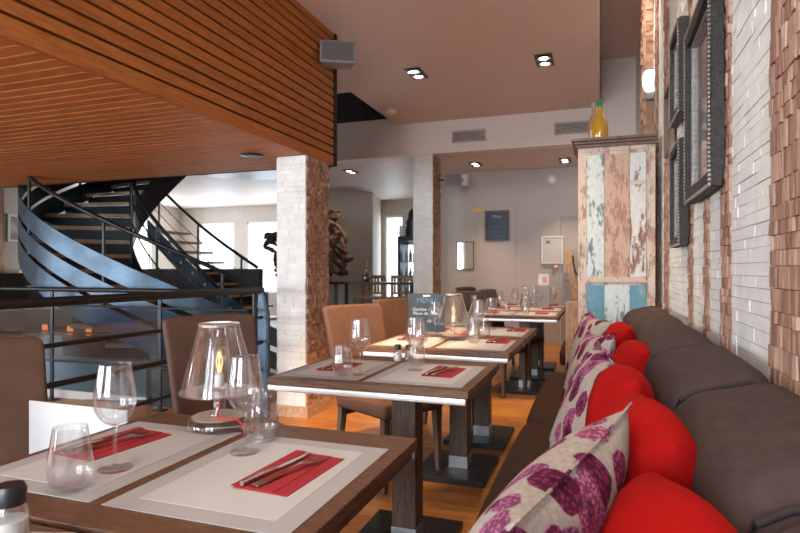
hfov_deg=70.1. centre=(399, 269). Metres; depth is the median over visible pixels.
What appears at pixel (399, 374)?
placemat
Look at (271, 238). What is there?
driftwood sculpture
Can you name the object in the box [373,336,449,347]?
placemat
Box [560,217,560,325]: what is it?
wall
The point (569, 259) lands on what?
plank
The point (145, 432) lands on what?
fork
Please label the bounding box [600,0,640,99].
cove
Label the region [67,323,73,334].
lantern
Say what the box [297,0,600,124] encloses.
ceiling
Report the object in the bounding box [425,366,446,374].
knife
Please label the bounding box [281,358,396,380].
placemat
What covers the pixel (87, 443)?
knife
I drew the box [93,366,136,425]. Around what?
bowl
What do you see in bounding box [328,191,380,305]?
wall
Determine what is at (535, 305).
placemat
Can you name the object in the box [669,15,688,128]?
framed picture
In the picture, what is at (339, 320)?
dining chair
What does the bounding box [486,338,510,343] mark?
napkin
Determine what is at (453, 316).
table lamp
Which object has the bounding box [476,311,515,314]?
placemat
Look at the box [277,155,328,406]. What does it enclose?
wall column
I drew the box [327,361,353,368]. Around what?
fork
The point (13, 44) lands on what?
trim
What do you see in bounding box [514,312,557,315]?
placemat
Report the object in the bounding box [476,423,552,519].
seat cushion
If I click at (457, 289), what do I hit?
dining chair
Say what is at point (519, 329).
napkin
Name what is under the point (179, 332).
dining chair
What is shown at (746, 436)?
cushion
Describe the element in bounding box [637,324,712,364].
cushion
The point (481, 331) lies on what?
placemat
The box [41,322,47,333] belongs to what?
lantern
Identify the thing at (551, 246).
framed poster
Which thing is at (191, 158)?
ceiling
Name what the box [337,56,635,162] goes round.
wall
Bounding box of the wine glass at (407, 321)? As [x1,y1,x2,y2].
[406,321,425,370]
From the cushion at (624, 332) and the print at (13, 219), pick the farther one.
the print at (13, 219)
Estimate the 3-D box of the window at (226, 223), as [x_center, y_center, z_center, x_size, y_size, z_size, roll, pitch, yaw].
[-4.802,-0.330,15.006,1.100,1.820,0.060,0,0,19]
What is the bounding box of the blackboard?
[485,210,508,240]
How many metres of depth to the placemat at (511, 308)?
6.18 m
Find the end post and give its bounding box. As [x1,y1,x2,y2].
[258,292,269,416]
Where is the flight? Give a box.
[147,194,276,320]
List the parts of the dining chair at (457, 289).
backrest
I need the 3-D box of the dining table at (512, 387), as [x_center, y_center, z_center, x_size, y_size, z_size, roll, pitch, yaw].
[1.169,0.805,5.657,0.820,0.750,0.671,0,0,19]
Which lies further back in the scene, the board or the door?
the door
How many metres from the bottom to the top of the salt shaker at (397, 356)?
0.081 m
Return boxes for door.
[555,211,577,343]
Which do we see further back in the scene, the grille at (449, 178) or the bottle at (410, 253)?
the bottle at (410, 253)
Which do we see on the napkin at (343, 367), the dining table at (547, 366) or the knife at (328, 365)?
the knife at (328, 365)
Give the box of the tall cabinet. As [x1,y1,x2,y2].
[571,133,657,325]
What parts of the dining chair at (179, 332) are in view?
seat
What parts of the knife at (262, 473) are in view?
handle, blade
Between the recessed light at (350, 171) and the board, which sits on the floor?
the board
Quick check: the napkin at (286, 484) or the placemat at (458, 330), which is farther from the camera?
the placemat at (458, 330)
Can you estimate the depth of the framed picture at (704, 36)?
2.26 m
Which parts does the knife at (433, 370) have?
handle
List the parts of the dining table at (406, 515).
plate, frame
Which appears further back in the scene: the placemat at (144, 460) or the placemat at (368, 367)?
the placemat at (368, 367)
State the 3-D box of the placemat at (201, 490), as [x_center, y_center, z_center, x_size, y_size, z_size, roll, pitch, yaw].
[-0.286,0.429,1.202,0.385,0.002,0.475,0,0,19]
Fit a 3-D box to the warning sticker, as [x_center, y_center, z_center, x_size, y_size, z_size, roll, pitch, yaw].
[1.295,-1.018,9.491,0.160,0.085,0.003,0,0,19]
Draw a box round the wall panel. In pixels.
[447,203,515,327]
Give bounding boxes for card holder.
[537,274,549,307]
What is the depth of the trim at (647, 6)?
4.77 m
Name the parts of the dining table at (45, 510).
frame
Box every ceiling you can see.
[0,37,328,187]
[31,147,577,208]
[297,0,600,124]
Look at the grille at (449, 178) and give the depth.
8.10 m
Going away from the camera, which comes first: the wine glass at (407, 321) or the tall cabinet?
the wine glass at (407, 321)
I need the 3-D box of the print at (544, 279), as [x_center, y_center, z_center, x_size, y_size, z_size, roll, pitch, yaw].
[1.626,0.115,6.400,0.050,0.070,0.001,0,0,19]
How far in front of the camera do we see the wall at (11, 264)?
11.68 m
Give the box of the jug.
[398,226,404,235]
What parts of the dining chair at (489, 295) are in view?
backrest, seat, leg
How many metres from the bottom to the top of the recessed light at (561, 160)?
0.018 m
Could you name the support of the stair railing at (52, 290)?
on the floor
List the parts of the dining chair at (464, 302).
backrest, leg, seat, leg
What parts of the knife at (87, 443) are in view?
handle, blade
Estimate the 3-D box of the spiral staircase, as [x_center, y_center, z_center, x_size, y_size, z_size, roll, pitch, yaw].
[-2.552,-0.882,7.004,3.684,4.123,3.668,0,0,19]
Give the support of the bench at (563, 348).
on the floor
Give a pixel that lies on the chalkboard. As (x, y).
(419, 311)
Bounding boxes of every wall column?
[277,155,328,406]
[413,154,440,293]
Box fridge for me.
[398,236,412,296]
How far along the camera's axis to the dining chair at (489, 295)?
6.26 m
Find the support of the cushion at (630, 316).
on the bench at (744, 428)
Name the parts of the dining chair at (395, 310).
backrest, leg, leg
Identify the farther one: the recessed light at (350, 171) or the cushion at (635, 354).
the recessed light at (350, 171)
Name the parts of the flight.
handrail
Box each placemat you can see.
[0,421,240,502]
[101,434,388,532]
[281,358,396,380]
[365,362,485,387]
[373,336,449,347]
[409,327,472,333]
[435,338,515,350]
[465,328,529,336]
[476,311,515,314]
[487,307,524,309]
[500,304,530,305]
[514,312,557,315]
[526,308,561,310]
[530,304,564,306]
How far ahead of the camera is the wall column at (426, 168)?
8.07 m
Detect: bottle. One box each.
[364,261,369,281]
[405,249,407,261]
[409,249,411,261]
[588,102,595,137]
[592,100,607,137]
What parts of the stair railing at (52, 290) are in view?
post, rail, rail, rail, rail, post, foot plate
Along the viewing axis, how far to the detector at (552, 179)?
9.06 m
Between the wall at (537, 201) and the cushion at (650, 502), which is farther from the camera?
the wall at (537, 201)
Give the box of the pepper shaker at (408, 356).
[405,344,412,360]
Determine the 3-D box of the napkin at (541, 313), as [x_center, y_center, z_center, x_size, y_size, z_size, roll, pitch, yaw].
[1.393,0.425,5.584,0.128,0.006,0.236,0,0,19]
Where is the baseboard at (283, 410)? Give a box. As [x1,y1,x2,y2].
[275,397,329,418]
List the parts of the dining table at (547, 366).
plate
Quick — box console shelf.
[0,273,23,337]
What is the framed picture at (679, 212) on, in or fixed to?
attached to the wall at (736, 281)
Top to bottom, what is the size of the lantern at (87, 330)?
0.224 m
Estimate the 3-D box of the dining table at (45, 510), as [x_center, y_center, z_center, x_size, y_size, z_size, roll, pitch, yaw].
[-0.452,0.805,1.280,0.820,0.750,0.671,0,0,19]
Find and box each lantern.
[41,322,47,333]
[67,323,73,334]
[85,329,91,335]
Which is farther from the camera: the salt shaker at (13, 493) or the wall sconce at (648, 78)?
the wall sconce at (648, 78)
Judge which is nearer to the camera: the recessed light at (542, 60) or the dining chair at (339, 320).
the dining chair at (339, 320)
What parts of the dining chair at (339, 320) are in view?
leg, backrest, leg, seat, leg, leg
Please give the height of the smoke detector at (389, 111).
0.075 m
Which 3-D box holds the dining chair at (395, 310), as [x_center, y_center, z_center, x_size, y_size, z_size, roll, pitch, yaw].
[0.172,0.698,4.138,0.627,0.965,0.448,0,0,41]
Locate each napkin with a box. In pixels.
[52,427,171,461]
[231,450,343,496]
[316,361,362,371]
[397,335,425,340]
[421,366,465,377]
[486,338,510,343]
[506,327,527,331]
[535,312,548,314]
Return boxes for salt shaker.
[0,480,31,532]
[394,344,401,360]
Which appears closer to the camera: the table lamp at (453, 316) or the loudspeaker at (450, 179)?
the table lamp at (453, 316)
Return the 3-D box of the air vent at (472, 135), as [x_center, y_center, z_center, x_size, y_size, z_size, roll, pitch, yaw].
[0.942,-1.840,7.818,0.470,0.164,0.012,0,0,19]
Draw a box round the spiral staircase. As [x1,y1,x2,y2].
[18,166,330,399]
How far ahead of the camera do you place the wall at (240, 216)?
14.65 m
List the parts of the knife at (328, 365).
handle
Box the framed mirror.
[457,241,473,269]
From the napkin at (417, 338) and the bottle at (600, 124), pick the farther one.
the bottle at (600, 124)
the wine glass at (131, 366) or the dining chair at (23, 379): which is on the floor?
the dining chair at (23, 379)
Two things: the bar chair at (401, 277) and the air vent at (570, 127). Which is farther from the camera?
the bar chair at (401, 277)
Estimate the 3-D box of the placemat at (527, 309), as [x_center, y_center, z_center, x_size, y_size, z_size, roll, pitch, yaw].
[1.561,0.429,6.224,0.385,0.002,0.475,0,0,19]
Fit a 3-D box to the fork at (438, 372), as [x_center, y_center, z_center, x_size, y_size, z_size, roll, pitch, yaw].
[0.187,0.415,2.369,0.024,0.011,0.195,0,0,34]
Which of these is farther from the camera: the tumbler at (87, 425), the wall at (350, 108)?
the wall at (350, 108)
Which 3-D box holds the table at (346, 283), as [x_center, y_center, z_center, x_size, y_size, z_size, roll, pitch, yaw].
[-0.396,0.695,10.048,1.600,0.970,0.560,0,0,19]
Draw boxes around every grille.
[322,41,353,60]
[445,174,460,183]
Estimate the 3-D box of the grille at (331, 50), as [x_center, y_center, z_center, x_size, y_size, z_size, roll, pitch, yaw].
[-0.516,-1.817,4.724,0.260,0.158,0.026,0,0,-9]
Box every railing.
[0,286,247,411]
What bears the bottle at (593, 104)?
on the tall cabinet
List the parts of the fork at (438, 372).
handle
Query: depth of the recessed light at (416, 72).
5.99 m
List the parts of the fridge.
light panel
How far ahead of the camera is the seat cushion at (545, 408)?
3.13 m
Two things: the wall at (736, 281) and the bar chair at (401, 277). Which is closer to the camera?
the wall at (736, 281)
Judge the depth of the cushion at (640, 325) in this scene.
2.81 m
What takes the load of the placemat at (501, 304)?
on the dining table at (547, 366)
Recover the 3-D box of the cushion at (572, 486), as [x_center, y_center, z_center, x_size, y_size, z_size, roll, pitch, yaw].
[0.167,0.482,0.866,0.284,0.499,0.540,0,0,37]
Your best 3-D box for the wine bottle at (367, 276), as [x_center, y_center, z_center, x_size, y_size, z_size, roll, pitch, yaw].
[-0.584,0.029,10.114,0.100,0.360,0.100,0,0,19]
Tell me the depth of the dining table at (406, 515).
2.38 m
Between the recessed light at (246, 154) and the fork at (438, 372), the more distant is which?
the recessed light at (246, 154)
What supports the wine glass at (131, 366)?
on the placemat at (144, 460)
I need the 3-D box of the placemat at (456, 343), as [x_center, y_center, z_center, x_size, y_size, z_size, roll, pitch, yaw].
[0.449,0.429,3.297,0.385,0.002,0.475,0,0,19]
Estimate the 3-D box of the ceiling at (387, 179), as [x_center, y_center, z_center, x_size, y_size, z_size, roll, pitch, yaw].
[-1.553,-1.675,11.567,10.610,0.090,5.000,0,0,19]
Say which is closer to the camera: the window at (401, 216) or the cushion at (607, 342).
the cushion at (607, 342)
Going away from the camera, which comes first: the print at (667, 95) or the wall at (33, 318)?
the print at (667, 95)
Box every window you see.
[147,217,149,268]
[200,222,233,267]
[248,221,276,292]
[386,215,402,296]
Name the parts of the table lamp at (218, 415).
lamp shade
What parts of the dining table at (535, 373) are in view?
plate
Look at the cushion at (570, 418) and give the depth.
1.79 m
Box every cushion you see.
[468,402,632,532]
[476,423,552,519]
[527,373,566,424]
[547,340,616,449]
[561,331,615,403]
[565,309,611,374]
[585,365,655,425]
[600,471,737,532]
[603,392,696,490]
[604,321,636,350]
[611,340,649,374]
[622,306,667,324]
[630,313,684,337]
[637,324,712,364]
[645,343,769,410]
[674,383,799,532]
[780,524,799,532]
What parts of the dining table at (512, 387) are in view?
plate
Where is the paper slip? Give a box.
[30,532,72,532]
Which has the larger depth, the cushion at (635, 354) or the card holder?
the card holder
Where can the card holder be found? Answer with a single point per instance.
(543, 287)
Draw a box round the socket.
[214,373,223,386]
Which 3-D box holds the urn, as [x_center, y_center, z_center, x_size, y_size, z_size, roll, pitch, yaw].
[0.276,-0.956,11.508,0.340,0.570,0.340,0,0,19]
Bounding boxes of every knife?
[59,428,144,453]
[240,452,310,485]
[322,360,345,368]
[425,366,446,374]
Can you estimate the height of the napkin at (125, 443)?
0.006 m
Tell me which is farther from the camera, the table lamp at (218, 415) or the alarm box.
the alarm box
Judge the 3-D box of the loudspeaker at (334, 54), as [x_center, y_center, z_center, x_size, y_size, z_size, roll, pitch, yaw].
[-0.532,-1.813,4.829,0.296,0.197,0.238,0,0,-9]
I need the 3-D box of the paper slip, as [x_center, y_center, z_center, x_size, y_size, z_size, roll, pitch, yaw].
[-0.579,0.429,0.902,0.100,0.001,0.060,0,0,2]
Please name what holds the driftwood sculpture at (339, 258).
on the floor
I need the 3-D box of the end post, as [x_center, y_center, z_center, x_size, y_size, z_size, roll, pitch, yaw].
[-1.098,0.678,4.600,0.121,1.004,0.046,0,0,19]
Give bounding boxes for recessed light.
[240,152,263,157]
[343,169,358,173]
[404,67,428,79]
[468,162,482,166]
[534,53,553,66]
[558,158,570,162]
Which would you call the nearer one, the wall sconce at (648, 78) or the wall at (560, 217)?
the wall sconce at (648, 78)
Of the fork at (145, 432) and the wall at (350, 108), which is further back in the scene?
the wall at (350, 108)
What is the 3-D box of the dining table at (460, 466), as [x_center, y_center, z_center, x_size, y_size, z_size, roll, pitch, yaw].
[0.287,0.805,3.386,0.820,0.750,0.671,0,0,19]
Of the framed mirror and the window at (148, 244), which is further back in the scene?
the window at (148, 244)
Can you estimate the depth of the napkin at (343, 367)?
2.49 m
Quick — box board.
[566,301,577,363]
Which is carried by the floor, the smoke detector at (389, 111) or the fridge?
the fridge
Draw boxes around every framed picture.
[7,214,17,241]
[663,83,674,158]
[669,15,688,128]
[669,137,688,247]
[684,0,723,204]
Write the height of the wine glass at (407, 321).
0.226 m
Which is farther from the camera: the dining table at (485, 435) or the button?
the button
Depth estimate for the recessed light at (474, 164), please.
8.72 m
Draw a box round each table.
[0,412,416,532]
[29,523,75,532]
[268,354,498,532]
[330,281,412,304]
[363,334,524,488]
[403,325,536,450]
[470,310,562,394]
[486,306,565,381]
[500,303,565,370]
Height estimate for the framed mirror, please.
0.470 m
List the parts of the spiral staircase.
handrail, handrail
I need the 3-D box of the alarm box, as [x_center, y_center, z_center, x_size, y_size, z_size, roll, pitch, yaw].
[1.042,-1.480,9.494,0.200,0.180,0.162,0,0,19]
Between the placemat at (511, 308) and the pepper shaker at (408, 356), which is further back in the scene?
the placemat at (511, 308)
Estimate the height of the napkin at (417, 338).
0.006 m
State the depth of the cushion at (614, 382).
1.46 m
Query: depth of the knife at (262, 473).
1.17 m
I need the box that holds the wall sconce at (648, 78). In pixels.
[642,69,654,100]
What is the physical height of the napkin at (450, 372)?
0.006 m
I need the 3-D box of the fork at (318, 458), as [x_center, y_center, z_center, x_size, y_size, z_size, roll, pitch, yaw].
[-0.227,0.415,1.190,0.024,0.011,0.195,0,0,35]
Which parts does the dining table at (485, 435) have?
plate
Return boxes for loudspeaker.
[320,39,355,69]
[438,173,461,185]
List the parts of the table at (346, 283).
leg, leg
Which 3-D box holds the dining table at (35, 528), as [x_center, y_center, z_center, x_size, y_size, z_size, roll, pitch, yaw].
[-0.678,0.805,0.635,0.820,0.750,0.671,0,0,19]
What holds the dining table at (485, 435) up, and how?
on the floor
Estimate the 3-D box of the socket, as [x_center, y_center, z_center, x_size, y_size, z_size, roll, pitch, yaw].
[-0.491,0.299,1.550,0.026,0.034,0.026,0,0,19]
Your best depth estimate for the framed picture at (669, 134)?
3.54 m
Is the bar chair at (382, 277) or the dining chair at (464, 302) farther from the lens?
the bar chair at (382, 277)
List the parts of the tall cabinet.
cornice, door, door, rail, rail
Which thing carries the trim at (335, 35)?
attached to the wall at (13, 0)
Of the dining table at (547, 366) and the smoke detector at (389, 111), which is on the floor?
the dining table at (547, 366)
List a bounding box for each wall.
[0,0,328,153]
[0,187,181,272]
[0,189,3,272]
[23,269,262,340]
[182,199,440,315]
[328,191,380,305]
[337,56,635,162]
[337,92,387,123]
[441,167,577,343]
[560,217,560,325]
[636,0,799,395]
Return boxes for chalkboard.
[408,293,444,332]
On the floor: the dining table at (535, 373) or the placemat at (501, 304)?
the dining table at (535, 373)
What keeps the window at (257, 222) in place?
in the wall at (240, 216)
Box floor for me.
[23,320,565,532]
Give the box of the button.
[552,264,558,268]
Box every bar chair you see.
[353,275,385,303]
[383,275,412,298]
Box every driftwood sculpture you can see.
[263,231,276,276]
[328,209,353,283]
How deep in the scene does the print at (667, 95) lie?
3.49 m
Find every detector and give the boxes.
[385,108,395,114]
[547,175,556,184]
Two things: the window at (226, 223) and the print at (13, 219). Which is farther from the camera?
the window at (226, 223)
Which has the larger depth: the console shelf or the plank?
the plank
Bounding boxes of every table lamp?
[179,321,256,434]
[437,293,470,340]
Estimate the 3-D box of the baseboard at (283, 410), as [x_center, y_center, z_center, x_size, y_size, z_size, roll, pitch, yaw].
[-0.805,1.135,4.761,0.292,0.090,0.408,0,0,19]
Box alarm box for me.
[456,175,469,186]
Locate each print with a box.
[10,216,17,239]
[542,277,546,282]
[667,95,668,147]
[695,23,706,181]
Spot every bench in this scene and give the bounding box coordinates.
[476,306,799,532]
[560,339,565,372]
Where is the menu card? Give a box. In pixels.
[29,400,127,453]
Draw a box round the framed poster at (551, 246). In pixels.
[541,236,562,263]
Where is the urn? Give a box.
[405,209,412,235]
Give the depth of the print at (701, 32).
2.36 m
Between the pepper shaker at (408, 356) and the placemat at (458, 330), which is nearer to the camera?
the pepper shaker at (408, 356)
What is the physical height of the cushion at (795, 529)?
0.524 m
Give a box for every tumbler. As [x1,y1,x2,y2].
[45,425,94,492]
[245,393,278,442]
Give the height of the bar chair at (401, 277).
1.080 m
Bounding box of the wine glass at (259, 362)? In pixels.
[226,362,263,456]
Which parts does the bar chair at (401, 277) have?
leg, seat, rail, rail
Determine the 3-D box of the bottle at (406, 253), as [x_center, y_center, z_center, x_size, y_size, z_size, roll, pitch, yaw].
[0.134,-0.297,11.557,0.066,0.270,0.064,0,0,19]
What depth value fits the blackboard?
9.38 m
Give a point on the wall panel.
(496, 260)
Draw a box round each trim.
[0,44,270,167]
[2,34,336,187]
[640,0,653,133]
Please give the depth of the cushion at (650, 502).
0.71 m
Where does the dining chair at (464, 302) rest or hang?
on the floor
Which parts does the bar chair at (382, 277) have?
leg, seat, rail, rail, leg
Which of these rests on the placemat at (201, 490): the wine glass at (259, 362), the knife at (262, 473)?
the wine glass at (259, 362)
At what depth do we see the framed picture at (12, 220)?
10.87 m
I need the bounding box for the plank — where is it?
[563,249,577,300]
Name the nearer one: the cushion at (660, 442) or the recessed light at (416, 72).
the cushion at (660, 442)
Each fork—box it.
[70,431,152,453]
[252,456,326,486]
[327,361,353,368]
[431,366,457,374]
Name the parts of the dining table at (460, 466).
frame, plate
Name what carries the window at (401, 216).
in the wall at (240, 216)
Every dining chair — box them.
[0,337,47,463]
[162,313,283,424]
[322,303,442,494]
[374,298,473,429]
[452,291,527,398]
[455,287,514,369]
[477,289,543,374]
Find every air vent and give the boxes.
[452,128,485,142]
[554,120,588,134]
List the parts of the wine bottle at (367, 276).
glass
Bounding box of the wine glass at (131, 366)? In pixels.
[93,366,136,473]
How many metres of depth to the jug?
11.44 m
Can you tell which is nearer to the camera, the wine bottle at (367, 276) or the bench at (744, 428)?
the bench at (744, 428)
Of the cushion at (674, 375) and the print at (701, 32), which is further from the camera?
the print at (701, 32)
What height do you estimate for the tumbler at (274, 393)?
0.122 m
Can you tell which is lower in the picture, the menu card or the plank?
the menu card
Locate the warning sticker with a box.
[473,206,481,211]
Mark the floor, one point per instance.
(440, 500)
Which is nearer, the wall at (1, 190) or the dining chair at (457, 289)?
the dining chair at (457, 289)

